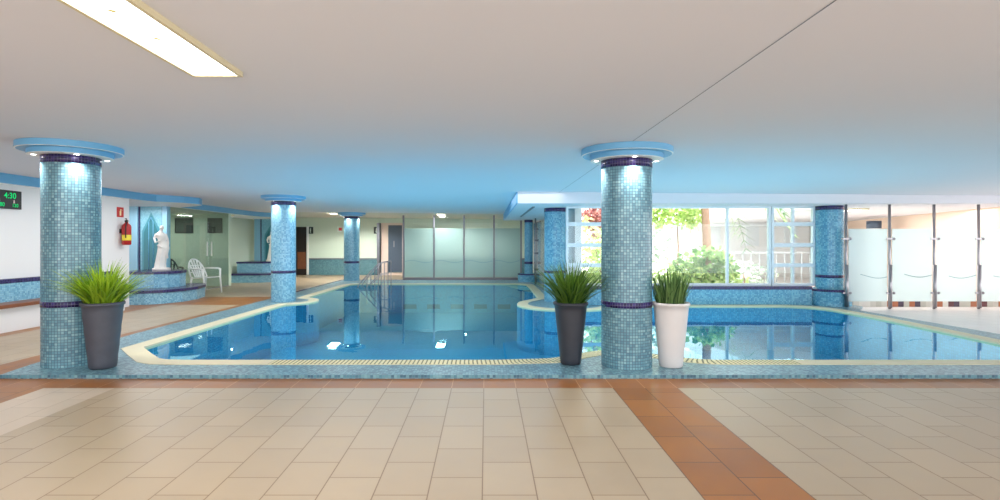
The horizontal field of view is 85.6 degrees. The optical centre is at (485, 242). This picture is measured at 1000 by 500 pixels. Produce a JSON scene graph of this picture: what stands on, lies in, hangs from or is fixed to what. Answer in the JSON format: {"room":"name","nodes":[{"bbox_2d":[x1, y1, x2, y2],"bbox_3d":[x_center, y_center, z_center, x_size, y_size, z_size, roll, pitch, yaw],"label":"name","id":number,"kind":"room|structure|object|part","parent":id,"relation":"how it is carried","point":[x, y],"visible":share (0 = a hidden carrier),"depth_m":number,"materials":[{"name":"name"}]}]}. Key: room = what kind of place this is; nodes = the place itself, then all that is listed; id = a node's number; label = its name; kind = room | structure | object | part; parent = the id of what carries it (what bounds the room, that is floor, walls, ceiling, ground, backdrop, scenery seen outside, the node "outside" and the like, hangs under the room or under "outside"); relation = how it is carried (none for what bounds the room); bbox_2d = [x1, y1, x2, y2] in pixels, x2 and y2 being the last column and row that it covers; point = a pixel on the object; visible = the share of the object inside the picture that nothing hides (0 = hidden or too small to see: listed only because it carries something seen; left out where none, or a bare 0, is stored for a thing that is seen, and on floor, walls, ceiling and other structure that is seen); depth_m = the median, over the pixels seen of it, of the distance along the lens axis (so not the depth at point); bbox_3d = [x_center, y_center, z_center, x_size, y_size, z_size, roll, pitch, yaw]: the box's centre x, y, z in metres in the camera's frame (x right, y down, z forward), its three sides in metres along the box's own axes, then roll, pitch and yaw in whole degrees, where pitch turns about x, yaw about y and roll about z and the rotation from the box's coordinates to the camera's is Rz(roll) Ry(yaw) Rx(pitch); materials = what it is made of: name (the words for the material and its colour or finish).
{"room":"indoor swimming pool","nodes":[
{"label":"indoor swimming pool","id":0,"kind":"room"},
{"bbox_2d":[0,184,128,306],"bbox_3d":[-7.500,0.206,3.850,0.200,2.222,14.700,0,0,0],"label":"wall","id":1,"kind":"structure","parent":0,"point":[19,229],"depth_m":8.77,"materials":[{"name":"white paint"}]},
{"bbox_2d":[0,189,21,209],"bbox_3d":[-7.378,-0.670,8.255,0.043,0.285,0.610,0,0,0],"label":"digital clock","id":2,"kind":"object","parent":1,"relation":"attached to","point":[9,199],"visible":1,"depth_m":8.36,"materials":[{"name":"black plastic"}]},
{"bbox_2d":[117,207,123,216],"bbox_3d":[-7.396,-0.623,10.920,0.008,0.200,0.200,0,0,0],"label":"fire sign","id":3,"kind":"object","parent":1,"relation":"attached to","point":[120,210],"visible":1,"depth_m":10.92,"materials":[{"name":"red plastic"}]},
{"bbox_2d":[119,218,131,244],"bbox_3d":[-7.302,-0.232,10.932,0.196,0.539,0.205,0,0,0],"label":"fire extinguisher","id":4,"kind":"object","parent":1,"relation":"attached to","point":[126,237],"visible":1,"depth_m":10.89,"materials":[{"name":"red metal"}]},
{"bbox_2d":[170,214,230,285],"bbox_3d":[-9.950,0.206,16.675,4.100,2.222,0.150,0,0,0],"label":"double door","id":5,"kind":"structure","parent":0,"point":[184,247],"depth_m":16.60,"materials":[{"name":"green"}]},
{"bbox_2d":[175,218,192,232],"bbox_3d":[-9.275,-0.533,16.585,0.550,0.460,0.030,0,0,0],"label":"picture","id":6,"kind":"object","parent":5,"relation":"attached to","point":[182,225],"visible":1,"depth_m":16.59,"materials":[{"name":"black"}]},
{"bbox_2d":[207,218,222,232],"bbox_3d":[-8.325,-0.533,16.585,0.450,0.460,0.030,0,0,0],"label":"picture","id":7,"kind":"object","parent":5,"relation":"attached to","point":[214,225],"visible":1,"depth_m":16.59,"materials":[{"name":"black"}]},
{"bbox_2d":[193,209,228,289],"bbox_3d":[-7.895,0.206,15.025,0.070,2.222,3.050,0,0,0],"label":"glass wall","id":8,"kind":"structure","parent":0,"point":[193,209],"depth_m":15.47,"materials":[{"name":"glass"}]},
{"bbox_2d":[231,217,253,272],"bbox_3d":[-9.025,0.117,19.525,0.150,2.400,5.550,0,0,0],"label":"wall","id":9,"kind":"structure","parent":0,"point":[242,230],"depth_m":19.77,"materials":[{"name":"white paint"}]},
{"bbox_2d":[0,173,270,218],"bbox_3d":[-9.340,-1.046,8.700,5.320,0.281,24.400,0,0,0],"label":"trim","id":10,"kind":"structure","parent":9,"relation":"attached to","point":[177,204],"depth_m":12.19,"materials":[{"name":"blue paint"}]},
{"bbox_2d":[267,212,502,218],"bbox_3d":[-6.400,-1.199,22.700,17.200,0.438,8.600,0,0,0],"label":"ceiling","id":11,"kind":"structure","parent":0,"point":[298,214],"depth_m":20.25,"materials":[{"name":"white"}]},
{"bbox_2d":[296,217,534,257],"bbox_3d":[-6.400,0.067,22.400,17.200,2.500,0.200,0,0,0],"label":"wall","id":12,"kind":"structure","parent":0,"point":[325,241],"depth_m":22.30,"materials":[{"name":"white paint"}]},
{"bbox_2d":[296,226,308,274],"bbox_3d":[-7.580,0.317,22.250,0.540,2.000,0.100,0,0,0],"label":"door","id":13,"kind":"structure","parent":12,"relation":"in","point":[302,233],"depth_m":22.22,"materials":[{"name":"black wood"}]},
{"bbox_3d":[-7.585,0.717,22.210,0.330,0.700,0.020,0,0,0],"label":"panel","id":14,"kind":"part","parent":13,"relation":"part of","materials":[{"name":"brown wood"}]},
{"bbox_3d":[-7.345,0.317,22.250,0.070,2.000,0.100,0,0,0],"label":"frame","id":15,"kind":"part","parent":13,"relation":"part of","materials":[{"name":"white paint"}]},
{"bbox_2d":[337,226,342,231],"bbox_3d":[-6.024,-0.573,22.282,0.220,0.220,0.025,0,0,0],"label":"wall sign","id":16,"kind":"object","parent":12,"relation":"attached to","point":[339,228],"visible":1,"depth_m":22.27,"materials":[{"name":"white plastic"}]},
{"bbox_2d":[377,223,404,274],"bbox_3d":[-3.910,0.247,22.150,1.100,2.140,0.300,0,0,0],"label":"door","id":17,"kind":"structure","parent":12,"relation":"in","point":[389,235],"depth_m":22.22,"materials":[{"name":"blue wood"}]},
{"bbox_2d":[309,258,523,274],"bbox_3d":[-2.700,0.972,22.275,9.200,0.690,0.050,0,0,0],"label":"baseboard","id":18,"kind":"structure","parent":12,"relation":"attached to","point":[317,266],"depth_m":22.26,"materials":[{"name":"tile"}]},
{"bbox_2d":[0,0,999,213],"bbox_3d":[0.000,-1.148,7.450,30.000,0.540,21.900,0,0,0],"label":"ceiling","id":19,"kind":"structure","parent":0,"point":[364,106],"depth_m":3.67,"materials":[{"name":"white paint"}]},
{"bbox_2d":[57,0,242,76],"bbox_3d":[-1.583,-0.994,2.495,0.297,0.030,1.390,0,0,0],"label":"recessed light","id":20,"kind":"object","parent":19,"relation":"in","point":[135,21],"visible":1,"depth_m":2.57,"materials":[{"name":"glowing white light panel"},{"name":"cream paint"}]},
{"bbox_3d":[-1.593,-0.990,2.298,0.083,0.001,0.084,0,0,0],"label":"bulb","id":21,"kind":"part","parent":20,"relation":"part of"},
{"bbox_2d":[561,0,835,190],"bbox_3d":[1.420,-0.990,3.475,0.006,0.011,13.950,0,0,0],"label":"trim","id":22,"kind":"structure","parent":19,"relation":"attached to","point":[834,0],"depth_m":2.94,"materials":[{"name":"grey metal"}]},
{"bbox_2d":[0,275,999,499],"bbox_3d":[0.000,1.390,11.750,30.000,0.146,30.500,0,0,0],"label":"floor","id":23,"kind":"structure","parent":0,"point":[61,439],"depth_m":3.73,"materials":[{"name":"beige tile"}]},
{"bbox_2d":[0,271,126,333],"bbox_3d":[-7.200,0.934,3.600,0.400,0.765,14.000,0,0,0],"label":"bench","id":24,"kind":"object","parent":23,"relation":"on","point":[19,302],"visible":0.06,"depth_m":8.32,"materials":[{"name":"white paint"}]},
{"bbox_3d":[-7.365,0.759,3.600,0.070,0.285,14.000,0,0,0],"label":"backrest","id":25,"kind":"part","parent":24,"relation":"part of","materials":[{"name":"blue tile"}]},
{"bbox_3d":[-7.200,0.929,3.600,0.400,0.055,14.000,0,0,0],"label":"seat","id":26,"kind":"part","parent":24,"relation":"part of","materials":[{"name":"tile"}]},
{"bbox_2d":[129,206,169,270],"bbox_3d":[-8.365,0.206,13.425,0.950,2.222,0.150,0,0,0],"label":"panel","id":27,"kind":"object","parent":23,"relation":"on","point":[145,222],"visible":0.63,"depth_m":13.40,"materials":[{"name":"glass"}]},
{"bbox_2d":[129,269,205,304],"bbox_3d":[-7.545,0.982,12.534,1.590,0.670,2.312,0,0,0],"label":"fountain","id":28,"kind":"object","parent":23,"relation":"on","point":[171,286],"visible":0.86,"depth_m":12.14,"materials":[{"name":"blue tile"}]},
{"bbox_2d":[152,226,170,270],"bbox_3d":[-7.720,0.116,12.850,0.380,1.062,0.380,0,0,0],"label":"statue","id":29,"kind":"object","parent":28,"relation":"on","point":[163,241],"visible":1,"depth_m":12.78,"materials":[{"name":"white stone"}]},
{"bbox_2d":[170,258,183,268],"bbox_3d":[-8.596,0.865,14.658,0.632,0.912,0.728,0,0,-38],"label":"garden chair","id":30,"kind":"object","parent":23,"relation":"on","point":[171,260],"visible":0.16,"depth_m":14.95,"materials":[{"name":"black"}]},
{"bbox_3d":[-8.749,0.657,14.851,0.540,0.496,0.237,0,0,-38],"label":"backrest","id":31,"kind":"part","parent":30,"relation":"part of","materials":[{"name":"black"}]},
{"bbox_2d":[188,258,221,292],"bbox_3d":[-7.450,0.865,14.226,0.728,0.912,0.632,0,0,20],"label":"garden chair","id":32,"kind":"object","parent":23,"relation":"on","point":[196,268],"visible":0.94,"depth_m":14.29,"materials":[{"name":"white plastic"}]},
{"bbox_3d":[-7.681,0.657,14.310,0.237,0.496,0.540,0,0,20],"label":"backrest","id":33,"kind":"part","parent":32,"relation":"part of","materials":[{"name":"white plastic"}]},
{"bbox_3d":[-7.247,0.997,13.859,0.089,0.644,0.066,0,0,43],"label":"leg","id":34,"kind":"part","parent":32,"relation":"part of","materials":[{"name":"white plastic"}]},
{"bbox_3d":[-7.370,0.909,14.196,0.461,0.065,0.504,0,0,20],"label":"seat","id":35,"kind":"part","parent":32,"relation":"part of","materials":[{"name":"white plastic"}]},
{"bbox_3d":[-7.330,0.679,14.472,0.545,0.067,0.079,0,0,17],"label":"armrest","id":36,"kind":"part","parent":32,"relation":"part of","materials":[{"name":"white plastic"}]},
{"bbox_3d":[-7.058,0.997,14.375,0.089,0.644,0.066,0,0,-3],"label":"leg","id":37,"kind":"part","parent":32,"relation":"part of","materials":[{"name":"white plastic"}]},
{"bbox_2d":[231,261,270,282],"bbox_3d":[-7.775,0.982,18.984,1.590,0.670,2.312,0,0,0],"label":"fountain","id":38,"kind":"object","parent":23,"relation":"on","point":[247,271],"visible":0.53,"depth_m":18.54,"materials":[{"name":"blue tile"}]},
{"bbox_2d":[266,235,270,260],"bbox_3d":[-7.620,0.116,19.200,0.380,1.062,0.380,0,0,0],"label":"statue","id":39,"kind":"object","parent":38,"relation":"on","point":[268,237],"visible":0.5,"depth_m":19.09,"materials":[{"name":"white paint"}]},
{"bbox_2d":[254,219,270,260],"bbox_3d":[-8.150,0.206,20.455,1.200,2.222,0.150,0,0,0],"label":"panel","id":40,"kind":"object","parent":23,"relation":"on","point":[262,227],"visible":0.24,"depth_m":20.44,"materials":[{"name":"glass"}]},
{"bbox_3d":[-8.150,0.206,20.490,1.200,2.222,0.080,0,0,0],"label":"panel","id":41,"kind":"part","parent":40,"relation":"part of","materials":[{"name":"glass"}]},
{"bbox_2d":[403,215,521,279],"bbox_3d":[-0.732,0.166,19.200,4.463,2.303,0.120,0,0,0],"label":"glass screen","id":42,"kind":"object","parent":23,"relation":"on","point":[433,253],"visible":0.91,"depth_m":19.19,"materials":[{"name":"grey glass"}]},
{"bbox_3d":[-2.933,0.120,19.200,0.060,2.213,0.060,0,0,0],"label":"post","id":43,"kind":"part","parent":42,"relation":"part of","materials":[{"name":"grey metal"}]},
{"bbox_3d":[-2.391,0.347,19.200,1.014,1.740,0.016,0,0,0],"label":"frosted panel","id":44,"kind":"part","parent":42,"relation":"part of","materials":[{"name":"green glass"}]},
{"bbox_3d":[-1.849,0.120,19.200,0.060,2.213,0.060,0,0,0],"label":"post","id":45,"kind":"part","parent":42,"relation":"part of","materials":[{"name":"grey metal"}]},
{"bbox_3d":[-1.316,0.347,19.200,0.997,1.740,0.016,0,0,0],"label":"frosted panel","id":46,"kind":"part","parent":42,"relation":"part of","materials":[{"name":"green glass"}]},
{"bbox_3d":[-0.725,1.272,19.200,4.450,0.090,0.120,0,0,0],"label":"rail","id":47,"kind":"part","parent":42,"relation":"part of","materials":[{"name":"grey metal"}]},
{"bbox_3d":[-0.782,0.120,19.200,0.060,2.213,0.060,0,0,0],"label":"post","id":48,"kind":"part","parent":42,"relation":"part of","materials":[{"name":"grey metal"}]},
{"bbox_3d":[-0.249,0.347,19.200,0.997,1.740,0.016,0,0,0],"label":"frosted panel","id":49,"kind":"part","parent":42,"relation":"part of","materials":[{"name":"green glass"}]},
{"bbox_3d":[0.284,0.120,19.200,0.060,2.213,0.060,0,0,0],"label":"post","id":50,"kind":"part","parent":42,"relation":"part of","materials":[{"name":"grey metal"}]},
{"bbox_3d":[0.764,0.347,19.200,0.890,1.740,0.016,0,0,0],"label":"frosted panel","id":51,"kind":"part","parent":42,"relation":"part of","materials":[{"name":"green glass"}]},
{"bbox_3d":[1.244,0.120,19.200,0.060,2.213,0.060,0,0,0],"label":"post","id":52,"kind":"part","parent":42,"relation":"part of","materials":[{"name":"grey metal"}]},
{"bbox_2d":[0,306,999,378],"bbox_3d":[1.315,1.309,11.970,12.570,0.056,13.460,0,0,0],"label":"kerb face","id":53,"kind":"object","parent":23,"relation":"on","point":[1,376],"visible":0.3,"depth_m":5.24,"materials":[{"name":"tile"}]},
{"bbox_2d":[1,280,999,374],"bbox_3d":[1.315,1.281,11.970,12.570,0.001,13.460,0,0,0],"label":"pool edge","id":54,"kind":"object","parent":23,"relation":"on","point":[126,365],"visible":0.66,"depth_m":5.51,"materials":[{"name":"tile"}]},
{"bbox_2d":[13,138,124,368],"bbox_3d":[-4.420,0.124,5.760,0.938,2.314,0.938,0,0,0],"label":"pillar","id":55,"kind":"structure","parent":54,"relation":"on","point":[70,170],"depth_m":5.54,"materials":[{"name":"teal tile"}]},
{"bbox_2d":[33,259,159,369],"bbox_3d":[-3.980,0.711,5.614,1.211,1.141,1.189,0,0,-27],"label":"potted plant","id":56,"kind":"object","parent":54,"relation":"on","point":[102,306],"visible":1,"depth_m":5.44,"materials":[{"name":"ceramic"}]},
{"bbox_3d":[-3.945,0.944,5.560,0.394,0.675,0.394,0,0,0],"label":"pot","id":57,"kind":"part","parent":56,"relation":"part of","materials":[{"name":"grey plastic"}]},
{"bbox_2d":[261,194,305,301],"bbox_3d":[-4.480,0.124,11.950,0.938,2.314,0.938,0,0,0],"label":"pillar","id":58,"kind":"structure","parent":54,"relation":"on","point":[283,207],"depth_m":11.72,"materials":[{"name":"blue tile"}]},
{"bbox_2d":[296,280,341,291],"bbox_3d":[-1.540,1.297,15.725,6.980,0.040,6.050,0,0,0],"label":"trim","id":59,"kind":"structure","parent":54,"relation":"on","point":[338,280],"depth_m":15.89,"materials":[{"name":"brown tile"}]},
{"bbox_2d":[338,212,365,280],"bbox_3d":[-4.600,0.123,18.500,0.938,2.315,0.938,0,0,0],"label":"pillar","id":60,"kind":"structure","parent":54,"relation":"on","point":[351,219],"depth_m":18.27,"materials":[{"name":"blue tile"}]},
{"bbox_2d":[518,220,539,281],"bbox_3d":[1.420,0.275,18.000,0.726,2.085,0.726,0,0,0],"label":"pillar","id":61,"kind":"structure","parent":54,"relation":"on","point":[528,275],"depth_m":17.87,"materials":[{"name":"blue tile"}]},
{"bbox_2d":[534,218,542,286],"bbox_3d":[1.555,0.259,15.100,0.130,2.044,5.000,0,0,0],"label":"glass screen","id":62,"kind":"object","parent":54,"relation":"on","point":[535,223],"visible":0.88,"depth_m":16.68,"materials":[{"name":"clear glass"}]},
{"bbox_3d":[1.530,0.259,16.700,0.048,2.044,0.050,0,0,0],"label":"post","id":63,"kind":"part","parent":62,"relation":"part of","materials":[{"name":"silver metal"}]},
{"bbox_2d":[544,208,565,301],"bbox_3d":[1.550,0.257,11.950,0.526,2.049,0.526,0,0,0],"label":"pillar","id":64,"kind":"structure","parent":54,"relation":"on","point":[554,218],"depth_m":11.72,"materials":[{"name":"blue tile"}]},
{"bbox_2d":[529,254,615,365],"bbox_3d":[0.897,0.683,5.722,1.162,1.195,1.051,0,0,-33],"label":"planter","id":65,"kind":"object","parent":54,"relation":"on","point":[571,292],"visible":1,"depth_m":5.62,"materials":[{"name":"plastic"}]},
{"bbox_3d":[0.900,0.954,5.740,0.372,0.655,0.372,0,0,0],"label":"pot","id":66,"kind":"part","parent":65,"relation":"part of","materials":[{"name":"grey plastic"}]},
{"bbox_2d":[581,141,673,369],"bbox_3d":[1.480,0.148,5.690,0.938,2.267,0.938,0,0,0],"label":"pillar","id":67,"kind":"structure","parent":54,"relation":"on","point":[626,166],"depth_m":5.46,"materials":[{"name":"teal tile"}]},
{"bbox_2d":[652,266,692,367],"bbox_3d":[1.952,0.744,5.615,0.472,1.075,0.508,0,0,0],"label":"planter","id":68,"kind":"object","parent":54,"relation":"on","point":[671,308],"visible":0.99,"depth_m":5.50,"materials":[{"name":"white glazed ceramic"},{"name":"green grass"},{"name":"soil"}]},
{"bbox_3d":[1.925,0.949,5.620,0.380,0.665,0.380,0,0,0],"label":"pot","id":69,"kind":"part","parent":68,"relation":"part of","materials":[{"name":"white plastic"}]},
{"bbox_2d":[812,205,851,306],"bbox_3d":[7.150,0.275,11.200,0.746,2.085,0.746,0,0,0],"label":"pillar","id":70,"kind":"structure","parent":54,"relation":"on","point":[829,219],"depth_m":11.02,"materials":[{"name":"blue tile"}]},
{"bbox_2d":[121,283,999,364],"bbox_3d":[1.240,1.726,11.400,11.320,0.902,11.440,0,0,0],"label":"swimming pool","id":71,"kind":"object","parent":23,"relation":"in","point":[476,339],"visible":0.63,"depth_m":10.45,"materials":[{"name":"tile"}]},
{"bbox_2d":[357,261,387,286],"bbox_3d":[-3.372,1.179,16.000,0.964,1.276,0.034,0,0,0],"label":"handrail","id":72,"kind":"object","parent":71,"relation":"on","point":[381,274],"visible":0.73,"depth_m":15.99,"materials":[{"name":"silver metal"}]},
{"bbox_2d":[362,260,390,284],"bbox_3d":[-3.415,1.179,16.750,0.964,1.276,0.034,0,0,0],"label":"handrail","id":73,"kind":"object","parent":71,"relation":"on","point":[390,260],"visible":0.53,"depth_m":16.74,"materials":[{"name":"silver metal"}]},
{"bbox_2d":[148,315,999,359],"bbox_3d":[1.240,1.751,11.400,10.880,0.852,11.000,0,0,0],"label":"basin","id":74,"kind":"object","parent":71,"relation":"in","point":[476,337],"depth_m":10.71,"materials":[{"name":"liquid"}]},
{"bbox_2d":[229,285,978,340],"bbox_3d":[1.240,1.299,11.400,10.890,0.001,11.010,0,0,0],"label":"pool water","id":75,"kind":"object","parent":71,"relation":"in","point":[351,301],"visible":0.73,"depth_m":10.55,"materials":[{"name":"blue liquid"}]},
{"bbox_2d":[841,205,999,308],"bbox_3d":[8.984,0.275,10.788,3.718,2.085,0.084,0,0,0],"label":"glass screen","id":76,"kind":"object","parent":23,"relation":"on","point":[934,265],"visible":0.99,"depth_m":10.79,"materials":[{"name":"white glass"}]},
{"bbox_3d":[7.200,0.275,10.800,0.051,2.085,0.052,0,0,0],"label":"post","id":77,"kind":"part","parent":76,"relation":"part of","materials":[{"name":"silver metal"}]},
{"bbox_3d":[7.635,0.442,10.800,0.770,1.450,0.012,0,0,0],"label":"frosted panel","id":78,"kind":"part","parent":76,"relation":"part of","materials":[{"name":"white glass"}]},
{"bbox_3d":[8.070,0.275,10.800,0.051,2.085,0.052,0,0,0],"label":"post","id":79,"kind":"part","parent":76,"relation":"part of","materials":[{"name":"silver metal"}]},
{"bbox_3d":[8.515,0.442,10.800,0.790,1.450,0.012,0,0,0],"label":"frosted panel","id":80,"kind":"part","parent":76,"relation":"part of","materials":[{"name":"white glass"}]},
{"bbox_3d":[8.960,0.275,10.800,0.051,2.085,0.052,0,0,0],"label":"post","id":81,"kind":"part","parent":76,"relation":"part of","materials":[{"name":"silver metal"}]},
{"bbox_3d":[9.405,0.442,10.800,0.790,1.450,0.012,0,0,0],"label":"frosted panel","id":82,"kind":"part","parent":76,"relation":"part of","materials":[{"name":"white glass"}]},
{"bbox_3d":[9.850,0.275,10.800,0.051,2.085,0.052,0,0,0],"label":"post","id":83,"kind":"part","parent":76,"relation":"part of","materials":[{"name":"silver metal"}]},
{"bbox_3d":[10.295,0.442,10.800,0.790,1.450,0.012,0,0,0],"label":"frosted panel","id":84,"kind":"part","parent":76,"relation":"part of","materials":[{"name":"white glass"}]},
{"bbox_2d":[503,192,517,219],"bbox_3d":[0.601,-0.877,14.420,0.022,0.218,7.960,0,0,0],"label":"soffit","id":85,"kind":"structure","parent":0,"point":[514,201],"depth_m":12.49,"materials":[{"name":"blue paint"}]},
{"bbox_2d":[533,208,581,279],"bbox_3d":[2.025,0.217,19.425,0.150,2.200,15.150,0,0,0],"label":"wall","id":86,"kind":"structure","parent":0,"point":[574,215],"depth_m":12.46,"materials":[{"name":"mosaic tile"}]},
{"bbox_2d":[585,290,811,304],"bbox_3d":[4.320,1.139,11.335,4.840,0.355,0.330,0,0,0],"label":"wall","id":87,"kind":"structure","parent":0,"point":[696,297],"depth_m":11.17,"materials":[{"name":"blue tile"}]},
{"bbox_2d":[566,206,600,285],"bbox_3d":[2.249,0.065,11.350,1.135,1.665,0.090,0,0,0],"label":"window","id":88,"kind":"structure","parent":87,"relation":"in","point":[567,207],"depth_m":11.30,"materials":[{"name":"white metal"}]},
{"bbox_2d":[590,286,811,289],"bbox_3d":[4.320,0.929,11.330,4.840,0.065,0.340,0,0,0],"label":"trim","id":89,"kind":"structure","parent":87,"relation":"on","point":[690,287],"depth_m":11.16,"materials":[{"name":"purple tile"}]},
{"bbox_2d":[652,206,770,285],"bbox_3d":[4.393,0.065,11.350,3.153,1.665,0.080,0,0,0],"label":"window","id":90,"kind":"structure","parent":87,"relation":"in","point":[726,283],"depth_m":11.31,"materials":[{"name":"white metal"}]},
{"bbox_2d":[771,206,814,285],"bbox_3d":[6.442,0.065,11.350,0.904,1.665,0.090,0,0,0],"label":"window","id":91,"kind":"structure","parent":87,"relation":"in","point":[792,223],"depth_m":11.31,"materials":[{"name":"white metal"}]},
{"bbox_2d":[505,192,999,221],"bbox_3d":[7.805,-1.027,16.225,14.390,0.518,11.550,0,0,0],"label":"ceiling beam","id":92,"kind":"structure","parent":0,"point":[901,205],"depth_m":10.45,"materials":[{"name":"white paint"}]},
{"bbox_2d":[848,208,868,210],"bbox_3d":[8.300,-0.753,12.450,0.300,0.030,1.100,0,0,0],"label":"ceiling light","id":93,"kind":"object","parent":92,"relation":"attached to","point":[852,209],"visible":0.49,"depth_m":11.90,"materials":[{"name":"beige plastic"}]},
{"bbox_2d":[866,221,881,228],"bbox_3d":[11.350,0.332,15.800,0.370,1.970,0.370,0,0,0],"label":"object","id":94,"kind":"structure","parent":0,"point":[869,224],"depth_m":15.66,"materials":[{"name":"white paint"}]},
{"bbox_2d":[848,207,999,300],"bbox_3d":[12.272,0.217,16.475,0.200,2.200,11.363,0,0,15],"label":"wall","id":95,"kind":"structure","parent":0,"point":[989,217],"depth_m":13.31,"materials":[{"name":"beige paint"}]},
{"bbox_2d":[852,301,999,306],"bbox_3d":[9.250,1.257,11.175,3.900,0.120,0.050,0,0,0],"label":"trim","id":96,"kind":"structure","parent":95,"relation":"attached to","point":[858,303],"depth_m":11.15,"materials":[{"name":"tile"}]},
{"label":"ground","id":97,"kind":"structure","parent":0,"visible":0},
{"bbox_2d":[582,214,600,282],"bbox_3d":[2.870,0.301,13.577,1.191,2.114,1.009,0,0,0],"label":"shrub","id":98,"kind":"object","parent":97,"relation":"on","point":[595,252],"visible":0.3,"depth_m":13.53,"materials":[{"name":"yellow plant"}]},
{"bbox_2d":[582,208,600,260],"bbox_3d":[2.858,0.159,14.199,0.780,2.379,0.740,0,0,0],"label":"shrub","id":99,"kind":"object","parent":97,"relation":"on","point":[595,212],"visible":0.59,"depth_m":14.07,"materials":[{"name":"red plant"}]},
{"bbox_2d":[582,209,600,276],"bbox_3d":[3.350,0.107,19.200,2.100,2.480,2.200,0,0,0],"label":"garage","id":100,"kind":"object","parent":97,"relation":"on","point":[584,236],"visible":0.02,"depth_m":18.16,"materials":[{"name":"white"}]},
{"bbox_2d":[652,208,701,264],"bbox_3d":[4.843,-0.026,13.896,1.646,2.749,0.948,0,0,0],"label":"tree","id":101,"kind":"object","parent":97,"relation":"on","point":[668,213],"visible":0.56,"depth_m":13.81,"materials":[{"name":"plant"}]},
{"bbox_3d":[4.921,0.232,13.900,0.095,2.232,0.060,0,0,0],"label":"stem","id":102,"kind":"part","parent":101,"relation":"part of","materials":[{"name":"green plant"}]},
{"bbox_2d":[582,208,810,276],"bbox_3d":[10.300,-0.468,23.700,12.200,3.630,7.000,0,0,0],"label":"building","id":103,"kind":"structure","parent":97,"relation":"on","point":[757,231],"depth_m":21.00,"materials":[{"name":"cream plaster"},{"name":"white paint"},{"name":"glass"}]},
{"bbox_2d":[652,265,749,282],"bbox_3d":[5.094,0.952,13.014,2.535,0.870,0.996,0,0,0],"label":"shrub","id":104,"kind":"object","parent":97,"relation":"on","point":[710,277],"visible":0.44,"depth_m":12.89,"materials":[{"name":"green plant"}]},
{"bbox_2d":[666,245,740,282],"bbox_3d":[5.307,0.700,13.300,1.914,1.316,0.979,0,0,0],"label":"shrub","id":105,"kind":"object","parent":97,"relation":"on","point":[718,258],"visible":0.64,"depth_m":13.17,"materials":[{"name":"green plant"}]},
{"bbox_2d":[652,228,780,282],"bbox_3d":[5.797,0.353,14.958,4.205,1.997,1.250,0,0,23],"label":"shrub","id":106,"kind":"object","parent":97,"relation":"on","point":[656,256],"visible":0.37,"depth_m":15.04,"materials":[{"name":"green plant"}]},
{"bbox_2d":[652,208,796,273],"bbox_3d":[5.515,-0.266,13.592,4.129,3.239,4.121,0,0,0],"label":"palm tree","id":107,"kind":"object","parent":97,"relation":"on","point":[706,232],"visible":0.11,"depth_m":13.51,"materials":[{"name":"green plant"}]},
{"bbox_2d":[653,252,810,282],"bbox_3d":[8.150,0.817,18.000,6.100,1.060,0.060,0,0,0],"label":"fence","id":108,"kind":"object","parent":97,"relation":"on","point":[653,252],"visible":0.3,"depth_m":17.99,"materials":[{"name":"grey metal"}]},
{"bbox_3d":[8.150,0.317,18.000,6.100,0.060,0.060,0,0,0],"label":"rail","id":109,"kind":"part","parent":108,"relation":"part of","materials":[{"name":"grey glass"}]}
]}

